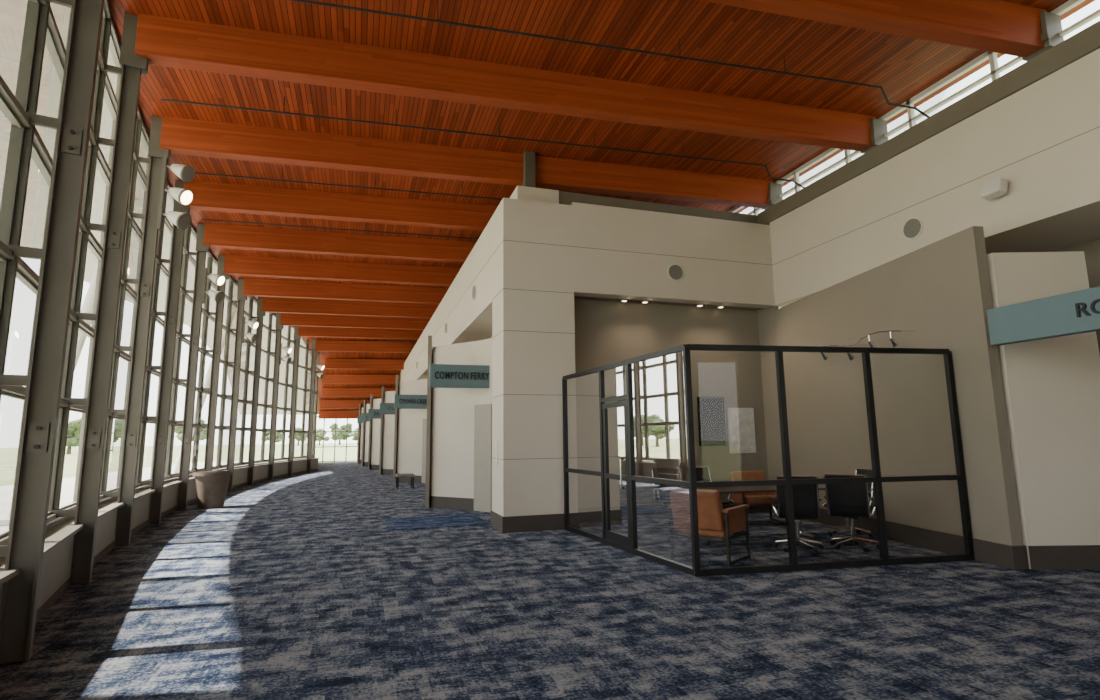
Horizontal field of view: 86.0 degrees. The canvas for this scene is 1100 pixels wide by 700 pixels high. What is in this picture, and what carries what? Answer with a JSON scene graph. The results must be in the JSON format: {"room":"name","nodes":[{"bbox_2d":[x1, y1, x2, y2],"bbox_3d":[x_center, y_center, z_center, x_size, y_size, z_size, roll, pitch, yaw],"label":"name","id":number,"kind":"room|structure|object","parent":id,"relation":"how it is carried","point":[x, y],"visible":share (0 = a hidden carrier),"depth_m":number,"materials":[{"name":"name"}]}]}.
{"room":"convention center concourse","nodes":[
{"label":"convention center concourse","id":0,"kind":"room"},
{"bbox_2d":[0,457,319,622],"bbox_3d":[-6.557,2.987,11.295,2.978,0.680,42.244,2,-9,-20],"label":"wall","id":1,"kind":"structure","parent":0,"point":[56,579],"depth_m":8.06,"materials":[{"name":"paint"}]},
{"bbox_2d":[203,223,475,262],"bbox_3d":[-2.766,-2.743,16.353,12.201,0.560,0.230,1,-9,-14],"label":"ceiling beam","id":2,"kind":"structure","parent":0,"point":[215,235],"depth_m":15.52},
{"bbox_2d":[184,181,497,230],"bbox_3d":[-1.852,-3.126,13.861,12.005,0.560,0.230,1,-9,-14],"label":"ceiling beam","id":3,"kind":"structure","parent":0,"point":[207,196],"depth_m":13.04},
{"bbox_2d":[224,255,460,285],"bbox_3d":[-3.617,-2.358,18.865,12.266,0.560,0.230,1,-9,-14],"label":"ceiling beam","id":4,"kind":"structure","parent":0,"point":[236,265],"depth_m":18.04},
{"bbox_2d":[243,279,447,303],"bbox_3d":[-4.406,-1.971,21.397,12.199,0.560,0.230,1,-9,-14],"label":"ceiling beam","id":5,"kind":"structure","parent":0,"point":[252,287],"depth_m":20.58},
{"bbox_2d":[262,297,438,318],"bbox_3d":[-5.132,-1.582,23.949,12.001,0.560,0.230,1,-9,-14],"label":"ceiling beam","id":6,"kind":"structure","parent":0,"point":[269,304],"depth_m":23.13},
{"bbox_2d":[280,313,429,329],"bbox_3d":[-5.795,-1.190,26.521,11.671,0.560,0.230,1,-9,-14],"label":"ceiling beam","id":7,"kind":"structure","parent":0,"point":[286,319],"depth_m":25.72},
{"bbox_2d":[357,404,360,463],"bbox_3d":[-13.066,5.748,40.538,0.090,4.000,1.057,1,-9,-11],"label":"wall","id":8,"kind":"structure","parent":0,"point":[359,426],"depth_m":40.05,"materials":[{"name":"beige paint"}]},
{"bbox_2d":[298,326,423,339],"bbox_3d":[-6.395,-0.796,29.114,11.210,0.560,0.230,1,-9,-14],"label":"ceiling beam","id":9,"kind":"structure","parent":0,"point":[303,331],"depth_m":28.31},
{"bbox_2d":[361,400,366,465],"bbox_3d":[-11.450,5.109,36.379,0.090,4.000,1.057,1,-9,-11],"label":"wall","id":10,"kind":"structure","parent":0,"point":[365,401],"depth_m":35.88,"materials":[{"name":"beige paint"}]},
{"bbox_2d":[364,404,369,461],"bbox_3d":[-10.002,5.245,36.564,2.820,3.750,3.950,2,-9,-18],"label":"wall","id":11,"kind":"structure","parent":0,"point":[366,445],"depth_m":35.83,"materials":[{"name":"beige paint"}]},
{"bbox_2d":[368,394,373,469],"bbox_3d":[-9.757,4.456,32.142,0.090,4.000,1.057,1,-9,-11],"label":"wall","id":12,"kind":"structure","parent":0,"point":[371,395],"depth_m":31.67,"materials":[{"name":"beige paint"}]},
{"bbox_2d":[371,399,380,464],"bbox_3d":[-8.450,4.588,32.281,2.520,3.750,3.950,2,-9,-18],"label":"wall","id":13,"kind":"structure","parent":0,"point":[375,438],"depth_m":31.52,"materials":[{"name":"beige paint"}]},
{"bbox_2d":[368,409,380,418],"bbox_3d":[-8.812,3.382,31.116,1.500,0.500,0.967,2,-9,-18],"label":"sign","id":14,"kind":"object","parent":13,"relation":"attached to","point":[372,413],"visible":0.39,"depth_m":30.54,"materials":[{"name":"metal"}]},
{"bbox_2d":[379,386,384,474],"bbox_3d":[-7.753,3.707,27.276,0.090,4.000,1.057,1,-9,-11],"label":"wall","id":15,"kind":"structure","parent":0,"point":[383,387],"depth_m":26.79,"materials":[{"name":"beige paint"}]},
{"bbox_2d":[382,391,394,468],"bbox_3d":[-6.638,3.831,27.354,2.120,3.750,3.950,2,-9,-18],"label":"wall","id":16,"kind":"structure","parent":0,"point":[389,396],"depth_m":26.65,"materials":[{"name":"beige paint"}]},
{"bbox_2d":[380,403,394,413],"bbox_3d":[-6.809,2.632,26.251,1.500,0.500,0.967,2,-9,-18],"label":"sign","id":17,"kind":"object","parent":16,"relation":"attached to","point":[385,408],"visible":0.42,"depth_m":25.68,"materials":[{"name":"metal"}]},
{"bbox_2d":[393,375,399,481],"bbox_3d":[-5.899,2.998,22.674,0.090,4.000,1.057,1,-9,-11],"label":"wall","id":18,"kind":"structure","parent":0,"point":[397,376],"depth_m":22.18,"materials":[{"name":"beige paint"}]},
{"bbox_2d":[397,379,426,475],"bbox_3d":[-4.945,3.117,22.701,1.780,3.750,3.950,2,-9,-18],"label":"wall","id":19,"kind":"structure","parent":0,"point":[410,421],"depth_m":21.89,"materials":[{"name":"beige paint"}]},
{"bbox_2d":[394,394,426,408],"bbox_3d":[-4.955,1.924,21.649,1.500,0.500,0.967,2,-9,-18],"label":"sign","id":20,"kind":"object","parent":19,"relation":"attached to","point":[400,401],"visible":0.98,"depth_m":21.15,"materials":[{"name":"metal"}]},
{"bbox_2d":[399,475,421,482],"bbox_3d":[-5.153,4.726,21.643,1.351,0.260,0.040,-6,-10,33],"label":"baseboard","id":21,"kind":"structure","parent":19,"relation":"attached to","point":[417,479],"depth_m":21.57,"materials":[{"name":"rubber"}]},
{"bbox_2d":[421,419,426,482],"bbox_3d":[-4.396,3.619,21.234,0.568,2.290,0.106,-9,-12,43],"label":"leaf","id":22,"kind":"object","parent":19,"relation":"attached to","point":[423,480],"visible":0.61,"depth_m":21.31,"materials":[{"name":"paint"}]},
{"bbox_2d":[425,335,431,507],"bbox_3d":[-2.934,1.709,14.272,0.090,4.000,1.057,1,-9,-11],"label":"wall","id":23,"kind":"structure","parent":0,"point":[427,481],"depth_m":13.73,"materials":[{"name":"beige paint"}]},
{"bbox_2d":[400,216,492,380],"bbox_3d":[-6.457,0.794,28.223,0.254,1.710,35.700,2,-9,-18],"label":"wall","id":24,"kind":"structure","parent":0,"point":[457,308],"depth_m":14.90,"materials":[{"name":"beige paint"}]},
{"bbox_2d":[417,302,491,379],"bbox_3d":[-5.965,1.607,28.259,1.240,0.100,35.700,2,-9,-18],"label":"ceiling corridor recess","id":25,"kind":"structure","parent":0,"point":[480,328],"depth_m":14.33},
{"bbox_2d":[429,338,491,505],"bbox_3d":[-2.085,1.824,14.265,1.560,3.750,3.950,2,-9,-18],"label":"wall","id":26,"kind":"structure","parent":0,"point":[452,409],"depth_m":13.45,"materials":[{"name":"beige paint"}]},
{"bbox_2d":[430,496,473,510],"bbox_3d":[-2.188,3.437,13.241,1.351,0.260,0.040,-6,-10,33],"label":"baseboard","id":27,"kind":"structure","parent":26,"relation":"attached to","point":[456,503],"depth_m":13.22,"materials":[{"name":"rubber"}]},
{"bbox_2d":[429,364,489,387],"bbox_3d":[-1.990,0.635,13.247,1.500,0.500,0.967,2,-9,-18],"label":"sign","id":28,"kind":"object","parent":26,"relation":"attached to","point":[440,375],"visible":0.98,"depth_m":12.77,"materials":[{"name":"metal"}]},
{"bbox_2d":[474,404,491,512],"bbox_3d":[-1.431,2.331,12.832,0.568,2.290,0.106,-9,-12,43],"label":"leaf","id":29,"kind":"object","parent":26,"relation":"attached to","point":[482,413],"visible":0.93,"depth_m":12.78,"materials":[{"name":"paint"}]},
{"bbox_2d":[160,116,772,207],"bbox_3d":[-0.875,-3.506,11.389,11.677,0.560,0.230,1,-9,-14],"label":"ceiling beam","id":30,"kind":"structure","parent":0,"point":[181,136],"depth_m":11.00,"materials":[{"name":"wood"}]},
{"bbox_2d":[135,13,875,150],"bbox_3d":[0.164,-3.884,8.937,11.218,0.560,0.230,1,-9,-14],"label":"ceiling beam","id":31,"kind":"structure","parent":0,"point":[164,41],"depth_m":8.54,"materials":[{"name":"wood"}]},
{"bbox_2d":[0,462,1099,699],"bbox_3d":[-3.208,4.470,18.729,14.399,0.140,54.500,2,-9,-18],"label":"floor","id":32,"kind":"structure","parent":0,"point":[298,587],"depth_m":5.17,"materials":[{"name":"carpet"}]},
{"bbox_2d":[0,0,104,663],"bbox_3d":[-3.987,-1.208,4.734,0.480,6.980,0.150,5,-10,-31],"label":"steel column","id":33,"kind":"structure","parent":32,"relation":"on","point":[24,550],"depth_m":4.59,"materials":[{"name":"metal"}]},
{"bbox_2d":[51,13,148,584],"bbox_3d":[-5.373,-0.841,7.078,0.480,6.980,0.150,4,-10,-29],"label":"steel column","id":34,"kind":"structure","parent":32,"relation":"on","point":[132,66],"depth_m":7.04,"materials":[{"name":"metal"}]},
{"bbox_2d":[101,116,169,546],"bbox_3d":[-6.633,-0.470,9.464,0.480,6.980,0.150,3,-9,-26],"label":"steel column","id":35,"kind":"structure","parent":32,"relation":"on","point":[139,348],"depth_m":9.42,"materials":[{"name":"metal"}]},
{"bbox_2d":[157,154,194,230],"bbox_3d":[-6.260,-2.626,9.886,0.464,1.300,0.292,2,-9,-18],"label":"light","id":36,"kind":"object","parent":35,"relation":"attached to","point":[186,173],"visible":1,"depth_m":9.85,"materials":[{"name":"paint"}]},
{"bbox_2d":[0,0,319,544],"bbox_3d":[-6.716,-0.480,11.764,2.737,6.290,42.345,2,-9,-20],"label":"frame","id":37,"kind":"object","parent":32,"relation":"on","point":[44,20],"visible":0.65,"depth_m":7.94,"materials":[{"name":"metal"}]},
{"bbox_2d":[0,0,317,533],"bbox_3d":[-6.716,-0.465,11.762,2.604,6.250,42.222,2,-9,-20],"label":"glazing","id":38,"kind":"object","parent":37,"relation":"attached to","point":[16,16],"visible":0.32,"depth_m":5.23,"materials":[{"name":"clear glass"}]},
{"bbox_2d":[84,48,305,414],"bbox_3d":[-10.712,-1.044,17.185,8.196,3.590,54.600,2,-9,-18],"label":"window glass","id":39,"kind":"object","parent":37,"relation":"in","point":[106,120],"depth_m":23.85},
{"bbox_2d":[138,180,189,523],"bbox_3d":[-7.768,-0.095,11.889,0.480,6.980,0.150,3,-9,-23],"label":"steel column","id":40,"kind":"structure","parent":32,"relation":"on","point":[175,261],"depth_m":11.82,"materials":[{"name":"metal"}]},
{"bbox_2d":[168,223,209,508],"bbox_3d":[-8.777,0.285,14.355,0.480,6.980,0.150,3,-9,-21],"label":"steel column","id":41,"kind":"structure","parent":32,"relation":"on","point":[201,250],"depth_m":14.33,"materials":[{"name":"metal"}]},
{"bbox_2d":[202,268,224,303],"bbox_3d":[-8.397,-1.595,14.729,0.464,0.900,0.292,2,-9,-18],"label":"light","id":42,"kind":"object","parent":41,"relation":"attached to","point":[219,280],"visible":1,"depth_m":14.69,"materials":[{"name":"paint"}]},
{"bbox_2d":[192,471,232,508],"bbox_3d":[-8.118,3.348,14.168,0.860,0.850,0.860,2,-9,-18],"label":"planter pot","id":43,"kind":"object","parent":32,"relation":"on","point":[211,486],"visible":1,"depth_m":13.90,"materials":[{"name":"ceramic"}]},
{"bbox_2d":[197,255,228,471],"bbox_3d":[-9.661,0.669,16.860,0.480,6.980,0.150,2,-9,-18],"label":"steel column","id":44,"kind":"structure","parent":32,"relation":"on","point":[219,311],"depth_m":16.86,"materials":[{"name":"metal"}]},
{"bbox_2d":[221,279,246,490],"bbox_3d":[-10.418,1.058,19.407,0.480,6.980,0.150,2,-9,-15],"label":"steel column","id":45,"kind":"structure","parent":32,"relation":"on","point":[241,298],"depth_m":19.41,"materials":[{"name":"metal"}]},
{"bbox_2d":[242,316,258,342],"bbox_3d":[-10.034,-0.675,19.752,0.464,0.900,0.292,2,-9,-18],"label":"light","id":46,"kind":"object","parent":45,"relation":"attached to","point":[253,324],"visible":1,"depth_m":19.71,"materials":[{"name":"paint"}]},
{"bbox_2d":[243,297,265,484],"bbox_3d":[-11.051,1.452,21.993,0.480,6.980,0.150,1,-9,-12],"label":"steel column","id":47,"kind":"structure","parent":32,"relation":"on","point":[260,314],"depth_m":21.96,"materials":[{"name":"metal"}]},
{"bbox_2d":[264,313,282,479],"bbox_3d":[-11.557,1.849,24.619,0.480,6.980,0.150,1,-9,-9],"label":"steel column","id":48,"kind":"structure","parent":32,"relation":"on","point":[278,328],"depth_m":24.57,"materials":[{"name":"metal"}]},
{"bbox_2d":[279,343,291,364],"bbox_3d":[-11.171,0.165,24.949,0.464,0.900,0.292,2,-9,-18],"label":"light","id":49,"kind":"object","parent":48,"relation":"attached to","point":[288,350],"visible":1,"depth_m":24.91,"materials":[{"name":"paint"}]},
{"bbox_2d":[284,326,300,475],"bbox_3d":[-11.938,2.252,27.286,0.480,6.980,0.150,0,-9,-7],"label":"steel column","id":50,"kind":"structure","parent":32,"relation":"on","point":[297,338],"depth_m":27.26,"materials":[{"name":"metal"}]},
{"bbox_2d":[303,340,315,471],"bbox_3d":[-12.194,2.658,29.992,0.480,6.980,0.150,0,-9,-4],"label":"steel column","id":51,"kind":"structure","parent":32,"relation":"on","point":[313,360],"depth_m":29.93,"materials":[{"name":"metal"}]},
{"bbox_2d":[315,416,358,461],"bbox_3d":[-14.617,6.536,43.658,5.670,3.400,0.100,2,-9,-18],"label":"frame","id":52,"kind":"object","parent":32,"relation":"on","point":[323,431],"visible":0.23,"depth_m":43.24,"materials":[{"name":"metal"}]},
{"bbox_2d":[395,473,414,488],"bbox_3d":[-4.740,4.276,19.269,0.560,0.440,0.800,2,-9,-18],"label":"bench","id":53,"kind":"object","parent":32,"relation":"on","point":[411,475],"visible":1,"depth_m":18.98,"materials":[{"name":"grey fabric"}]},
{"bbox_2d":[384,514,489,530],"bbox_3d":[-2.188,3.260,11.222,1.790,0.010,1.600,2,-9,-18],"label":"mat","id":54,"kind":"object","parent":32,"relation":"on","point":[403,523],"visible":1,"depth_m":11.11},
{"bbox_2d":[696,466,734,503],"bbox_3d":[2.786,2.543,10.207,0.643,1.013,0.699,4,-9,-26],"label":"office chair","id":55,"kind":"object","parent":32,"relation":"on","point":[702,472],"visible":0.16,"depth_m":10.54,"materials":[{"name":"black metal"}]},
{"bbox_2d":[697,489,750,566],"bbox_3d":[2.026,2.220,7.575,0.825,0.895,0.827,-8,-11,39],"label":"leather armchair","id":56,"kind":"object","parent":32,"relation":"on","point":[713,525],"visible":0.56,"depth_m":7.23,"materials":[{"name":"leather"}]},
{"bbox_2d":[729,471,786,524],"bbox_3d":[3.713,2.657,10.639,0.825,0.895,0.827,0,-9,-4],"label":"leather armchair","id":57,"kind":"object","parent":32,"relation":"on","point":[764,498],"visible":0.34,"depth_m":10.66,"materials":[{"name":"leather"}]},
{"bbox_2d":[697,485,824,542],"bbox_3d":[3.229,2.513,9.167,2.100,0.748,1.000,1,-9,-12],"label":"conference table","id":58,"kind":"object","parent":32,"relation":"on","point":[770,488],"visible":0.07,"depth_m":8.96,"materials":[{"name":"brown wood"}]},
{"bbox_2d":[562,344,974,576],"bbox_3d":[2.137,1.386,7.869,5.755,2.630,2.444,-6,-10,30],"label":"frame","id":59,"kind":"object","parent":32,"relation":"on","point":[622,542],"visible":1,"depth_m":7.25,"materials":[{"name":"black metal"}]},
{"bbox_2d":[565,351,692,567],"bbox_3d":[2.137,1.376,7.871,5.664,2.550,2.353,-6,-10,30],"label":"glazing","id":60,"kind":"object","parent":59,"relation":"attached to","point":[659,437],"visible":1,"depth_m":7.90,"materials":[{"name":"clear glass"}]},
{"bbox_2d":[771,475,823,553],"bbox_3d":[3.402,2.227,8.134,0.643,1.013,0.699,-3,-9,16],"label":"office chair","id":61,"kind":"object","parent":32,"relation":"on","point":[806,499],"visible":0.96,"depth_m":7.90,"materials":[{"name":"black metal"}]},
{"bbox_2d":[822,468,873,536],"bbox_3d":[4.654,2.374,9.223,0.699,1.013,0.643,0,-8,-2],"label":"office chair","id":62,"kind":"object","parent":32,"relation":"on","point":[858,471],"visible":0.34,"depth_m":9.14,"materials":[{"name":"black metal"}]},
{"bbox_2d":[824,474,878,551],"bbox_3d":[4.191,2.229,8.213,0.643,1.013,0.699,-6,-10,33],"label":"office chair","id":63,"kind":"object","parent":32,"relation":"on","point":[847,500],"visible":0.97,"depth_m":8.04,"materials":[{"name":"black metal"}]},
{"bbox_2d":[987,251,1099,568],"bbox_3d":[5.763,0.912,8.780,1.620,3.750,3.940,2,-9,-18],"label":"wall pier","id":64,"kind":"object","parent":32,"relation":"on","point":[1051,386],"visible":0.38,"depth_m":7.01,"materials":[{"name":"beige paint"}]},
{"bbox_2d":[987,286,1099,345],"bbox_3d":[5.803,-0.484,5.256,0.704,0.410,4.000,2,-9,-18],"label":"sign","id":65,"kind":"object","parent":64,"relation":"attached to","point":[1076,312],"visible":1,"depth_m":6.14,"materials":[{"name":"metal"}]},
{"bbox_2d":[1028,545,1099,569],"bbox_3d":[6.073,2.369,6.743,1.100,0.260,0.393,2,-9,-18],"label":"baseboard","id":66,"kind":"object","parent":64,"relation":"attached to","point":[1057,557],"depth_m":6.73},
{"bbox_2d":[108,0,1094,413],"bbox_3d":[-3.862,-0.810,19.377,13.108,3.570,54.600,2,-9,-18],"label":"ceiling","id":67,"kind":"structure","parent":0,"point":[903,66],"depth_m":9.12,"materials":[{"name":"brown wood"}]},
{"bbox_2d":[319,411,358,418],"bbox_3d":[-14.062,4.723,43.048,5.257,0.560,0.230,1,-9,-13],"label":"ceiling beam","id":68,"kind":"structure","parent":67,"relation":"attached to","point":[322,414],"depth_m":42.65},
{"bbox_2d":[201,216,478,238],"bbox_3d":[-2.378,-2.842,15.211,11.897,0.694,0.046,1,-9,-14],"label":"pipe","id":69,"kind":"object","parent":67,"relation":"attached to","point":[286,216],"visible":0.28,"depth_m":14.51,"materials":[{"name":"metal"}]},
{"bbox_2d":[320,400,369,408],"bbox_3d":[-13.147,3.745,40.648,5.043,0.560,0.230,1,-9,-13],"label":"ceiling beam","id":70,"kind":"structure","parent":67,"relation":"attached to","point":[324,404],"depth_m":40.31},
{"bbox_2d":[321,388,395,396],"bbox_3d":[-12.231,2.766,38.248,4.830,0.560,0.230,1,-9,-12],"label":"ceiling beam","id":71,"kind":"structure","parent":67,"relation":"attached to","point":[326,392],"depth_m":38.03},
{"bbox_2d":[323,374,400,383],"bbox_3d":[-11.316,1.787,35.847,4.616,0.560,0.230,1,-9,-12],"label":"ceiling beam","id":72,"kind":"structure","parent":67,"relation":"attached to","point":[327,378],"depth_m":35.67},
{"bbox_2d":[315,340,410,352],"bbox_3d":[-9.763,-0.180,30.958,4.769,0.560,0.230,1,-9,-12],"label":"ceiling beam","id":73,"kind":"structure","parent":67,"relation":"attached to","point":[320,345],"depth_m":30.84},
{"bbox_2d":[325,359,405,369],"bbox_3d":[-10.401,0.808,33.447,4.403,0.560,0.230,1,-9,-12],"label":"ceiling beam","id":74,"kind":"structure","parent":67,"relation":"attached to","point":[378,364],"depth_m":33.32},
{"bbox_2d":[195,167,619,199],"bbox_3d":[-1.435,-3.224,12.728,11.642,0.694,0.047,1,-9,-14],"label":"pipe","id":75,"kind":"object","parent":67,"relation":"attached to","point":[462,195],"visible":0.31,"depth_m":12.07,"materials":[{"name":"metal"}]},
{"bbox_2d":[161,96,804,187],"bbox_3d":[-0.430,-3.604,10.264,11.256,0.694,0.049,1,-9,-14],"label":"pipe","id":76,"kind":"object","parent":67,"relation":"attached to","point":[162,99],"visible":0.94,"depth_m":10.03,"materials":[{"name":"metal"}]},
{"bbox_2d":[290,0,929,117],"bbox_3d":[0.637,-3.981,7.820,10.738,0.694,0.052,1,-9,-14],"label":"pipe","id":77,"kind":"object","parent":67,"relation":"attached to","point":[304,1],"visible":0.96,"depth_m":7.82,"materials":[{"name":"metal"}]},
{"bbox_2d":[762,183,780,209],"bbox_3d":[4.785,-3.319,12.776,0.335,0.480,0.360,2,-9,-18],"label":"bracket","id":78,"kind":"object","parent":67,"relation":"attached to","point":[774,188],"visible":0.57,"depth_m":12.62,"materials":[{"name":"metal"}]},
{"bbox_2d":[700,0,1045,57],"bbox_3d":[1.266,-4.260,6.505,10.628,0.560,0.230,1,-9,-13],"label":"ceiling beam","id":79,"kind":"structure","parent":67,"relation":"attached to","point":[997,26],"depth_m":7.24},
{"bbox_2d":[860,118,886,153],"bbox_3d":[5.606,-3.705,10.254,0.335,0.480,0.360,2,-9,-18],"label":"bracket","id":80,"kind":"object","parent":67,"relation":"attached to","point":[878,129],"visible":0.46,"depth_m":10.10,"materials":[{"name":"metal"}]},
{"bbox_2d":[1022,11,1063,60],"bbox_3d":[6.426,-4.091,7.732,0.335,0.480,0.360,2,-9,-18],"label":"bracket","id":81,"kind":"object","parent":67,"relation":"attached to","point":[1051,25],"visible":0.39,"depth_m":7.58,"materials":[{"name":"metal"}]},
{"bbox_2d":[492,198,783,516],"bbox_3d":[1.906,0.273,11.575,6.004,5.930,0.903,2,-9,-18],"label":"wall","id":82,"kind":"structure","parent":0,"point":[545,255],"depth_m":10.81,"materials":[{"name":"beige paint"}]},
{"bbox_2d":[523,151,535,187],"bbox_3d":[-0.405,-3.420,11.337,0.200,0.740,0.200,2,-9,-18],"label":"steel column","id":83,"kind":"structure","parent":82,"relation":"attached to","point":[528,157],"depth_m":11.25,"materials":[{"name":"metal"}]},
{"bbox_2d":[510,185,558,203],"bbox_3d":[-0.349,-2.822,11.556,0.820,0.380,0.850,2,-9,-18],"label":"trim","id":84,"kind":"structure","parent":82,"relation":"on","point":[520,192],"depth_m":11.16,"materials":[{"name":"beige paint"}]},
{"bbox_2d":[490,504,768,532],"bbox_3d":[1.813,3.072,11.118,5.770,0.260,0.940,2,-9,-18],"label":"baseboard","id":85,"kind":"structure","parent":82,"relation":"attached to","point":[510,524],"depth_m":10.00,"materials":[{"name":"rubber"}]},
{"bbox_2d":[559,191,757,223],"bbox_3d":[2.407,-2.745,12.159,4.800,0.460,0.180,2,-9,-18],"label":"trim","id":86,"kind":"structure","parent":82,"relation":"attached to","point":[566,198],"depth_m":11.99,"materials":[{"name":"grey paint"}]},
{"bbox_2d":[667,264,682,280],"bbox_3d":[2.450,-1.515,11.528,0.340,0.340,0.040,2,-9,-18],"label":"wall speaker","id":87,"kind":"object","parent":82,"relation":"attached to","point":[674,271],"visible":1,"depth_m":11.51,"materials":[{"name":"white plastic"}]},
{"bbox_2d":[574,296,762,309],"bbox_3d":[2.416,-0.999,11.937,4.400,0.100,0.280,2,-9,-18],"label":"ceiling","id":88,"kind":"structure","parent":0,"point":[575,297],"depth_m":11.96,"materials":[{"name":"beige paint"}]},
{"bbox_2d":[574,299,782,511],"bbox_3d":[2.589,1.095,11.620,4.720,4.300,0.700,2,-9,-18],"label":"wall","id":89,"kind":"structure","parent":0,"point":[606,332],"depth_m":12.11,"materials":[{"name":"beige paint"}]},
{"bbox_2d":[697,397,725,445],"bbox_3d":[3.274,1.438,11.939,0.580,0.980,0.100,2,-9,-18],"label":"poster","id":90,"kind":"object","parent":89,"relation":"attached to","point":[711,413],"visible":1,"depth_m":11.88,"materials":[{"name":"grey paper"}]},
{"bbox_2d":[727,408,755,452],"bbox_3d":[3.951,1.655,12.161,0.620,0.920,0.035,2,-9,-18],"label":"whiteboard","id":91,"kind":"object","parent":89,"relation":"attached to","point":[741,427],"visible":1,"depth_m":12.14,"materials":[{"name":"white plastic"}]},
{"bbox_2d":[774,226,1022,545],"bbox_3d":[5.044,0.847,9.476,0.140,4.100,4.931,0,-9,-7],"label":"wall","id":92,"kind":"structure","parent":0,"point":[940,290],"depth_m":8.31,"materials":[{"name":"beige paint"}]},
{"bbox_2d":[847,331,915,347],"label":"track light","id":93,"kind":"object","parent":92,"relation":"attached to","point":[894,343],"depth_m":8.51,"materials":[{"name":"silver metal"}]},
{"bbox_2d":[806,508,1028,569],"bbox_3d":[5.068,2.745,9.183,0.180,0.260,4.951,0,-9,-7],"label":"baseboard","id":94,"kind":"structure","parent":92,"relation":"attached to","point":[1007,556],"depth_m":7.78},
{"bbox_2d":[770,48,1099,305],"bbox_3d":[7.495,-3.085,3.920,0.253,1.780,17.900,2,-9,-18],"label":"wall","id":95,"kind":"structure","parent":0,"point":[1043,139],"depth_m":8.41,"materials":[{"name":"beige paint"}]},
{"bbox_2d":[734,80,950,214],"bbox_3d":[4.473,-3.075,14.146,0.001,0.650,39.000,2,-9,-18],"label":"glazing","id":96,"kind":"object","parent":95,"relation":"attached to","point":[935,96],"visible":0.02,"depth_m":10.88,"materials":[{"name":"clear glass"}]},
{"bbox_2d":[903,217,923,239],"bbox_3d":[5.628,-1.887,9.154,0.040,0.340,0.340,2,-9,-18],"label":"wall speaker","id":97,"kind":"object","parent":95,"relation":"attached to","point":[913,227],"visible":1,"depth_m":9.12,"materials":[{"name":"white plastic"}]},
{"bbox_2d":[758,21,1099,224],"bbox_3d":[7.486,-4.090,4.230,0.450,0.300,18.200,2,-9,-18],"label":"trim","id":98,"kind":"structure","parent":95,"relation":"on","point":[1086,41],"depth_m":8.54,"materials":[{"name":"grey paint"}]},
{"bbox_2d":[728,0,1099,214],"bbox_3d":[4.247,-2.974,14.839,0.080,0.700,40.530,2,-9,-18],"label":"frame","id":99,"kind":"object","parent":98,"relation":"on","point":[995,70],"visible":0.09,"depth_m":9.05,"materials":[{"name":"white metal"}]},
{"bbox_2d":[981,178,1007,199],"bbox_3d":[5.943,-2.143,7.872,0.238,0.222,0.260,2,-9,-18],"label":"speaker","id":100,"kind":"object","parent":95,"relation":"attached to","point":[998,187],"visible":1,"depth_m":7.80},
{"bbox_2d":[985,207,1099,254],"bbox_3d":[8.340,-2.224,4.063,1.500,0.100,17.900,2,-9,-18],"label":"ceiling","id":101,"kind":"structure","parent":0,"point":[1083,227],"depth_m":8.09,"materials":[{"name":"beige paint"}]},
{"bbox_2d":[1051,238,1099,353],"bbox_3d":[9.007,-0.124,3.959,0.150,4.300,17.900,2,-9,-18],"label":"wall","id":102,"kind":"structure","parent":0,"point":[1091,249],"depth_m":8.26,"materials":[{"name":"beige paint"}]},
{"label":"outside","id":103,"kind":"structure","parent":0,"visible":0},
{"bbox_2d":[63,443,356,477],"bbox_3d":[-30.590,16.234,93.830,600.000,0.200,600.000,2,-9,-18],"label":"ground","id":104,"kind":"structure","parent":103,"point":[70,463],"depth_m":84.58,"materials":[{"name":"concrete"}]},
{"bbox_2d":[66,418,81,453],"bbox_3d":[-80.342,14.547,99.431,7.468,6.299,6.089,-6,-10,33],"label":"tree","id":105,"kind":"object","parent":104,"relation":"on","point":[73,435],"visible":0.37,"depth_m":97.61,"materials":[{"name":"green plant"}]},
{"bbox_2d":[175,419,206,448],"bbox_3d":[-90.485,21.036,147.951,7.705,8.128,8.658,-2,-9,5],"label":"tree","id":106,"kind":"object","parent":104,"relation":"on","point":[178,430],"visible":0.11,"depth_m":147.59,"materials":[{"name":"green plant"}]},
{"bbox_2d":[261,429,281,442],"bbox_3d":[-102.103,32.281,217.283,7.362,6.522,6.002,0,-9,-6],"label":"tree","id":107,"kind":"object","parent":104,"relation":"on","point":[278,434],"visible":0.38,"depth_m":216.38,"materials":[{"name":"green plant"}]},
{"bbox_2d":[316,429,329,444],"bbox_3d":[-88.240,33.427,226.204,7.084,6.569,6.304,-2,-9,11],"label":"tree","id":108,"kind":"object","parent":104,"relation":"on","point":[319,435],"visible":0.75,"depth_m":224.92,"materials":[{"name":"green plant"}]},
{"bbox_2d":[329,423,351,444],"bbox_3d":[-84.338,33.945,237.937,7.838,9.032,9.614,-7,-10,35],"label":"tree","id":109,"kind":"object","parent":104,"relation":"on","point":[340,436],"visible":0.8,"depth_m":235.54,"materials":[{"name":"green plant"}]},
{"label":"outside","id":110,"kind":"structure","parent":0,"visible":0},
{"bbox_2d":[59,460,281,507],"bbox_3d":[-15.050,4.272,15.704,9.200,0.040,80.000,2,-9,-18],"label":"paving","id":111,"kind":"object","parent":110,"point":[67,491],"visible":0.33,"depth_m":25.66,"materials":[{"name":"concrete"}]},
{"bbox_2d":[74,263,97,370],"bbox_3d":[-10.569,0.206,13.051,2.896,7.093,0.683,-2,-9,12],"label":"brace","id":112,"kind":"object","parent":111,"relation":"on","point":[87,307],"visible":0.08,"depth_m":12.88,"materials":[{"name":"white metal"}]},
{"bbox_2d":[172,316,226,473],"bbox_3d":[-13.630,1.755,23.189,2.896,7.093,0.683,-2,-9,12],"label":"brace","id":113,"kind":"object","parent":111,"relation":"on","point":[208,375],"visible":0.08,"depth_m":22.98,"materials":[{"name":"white painted steel"}]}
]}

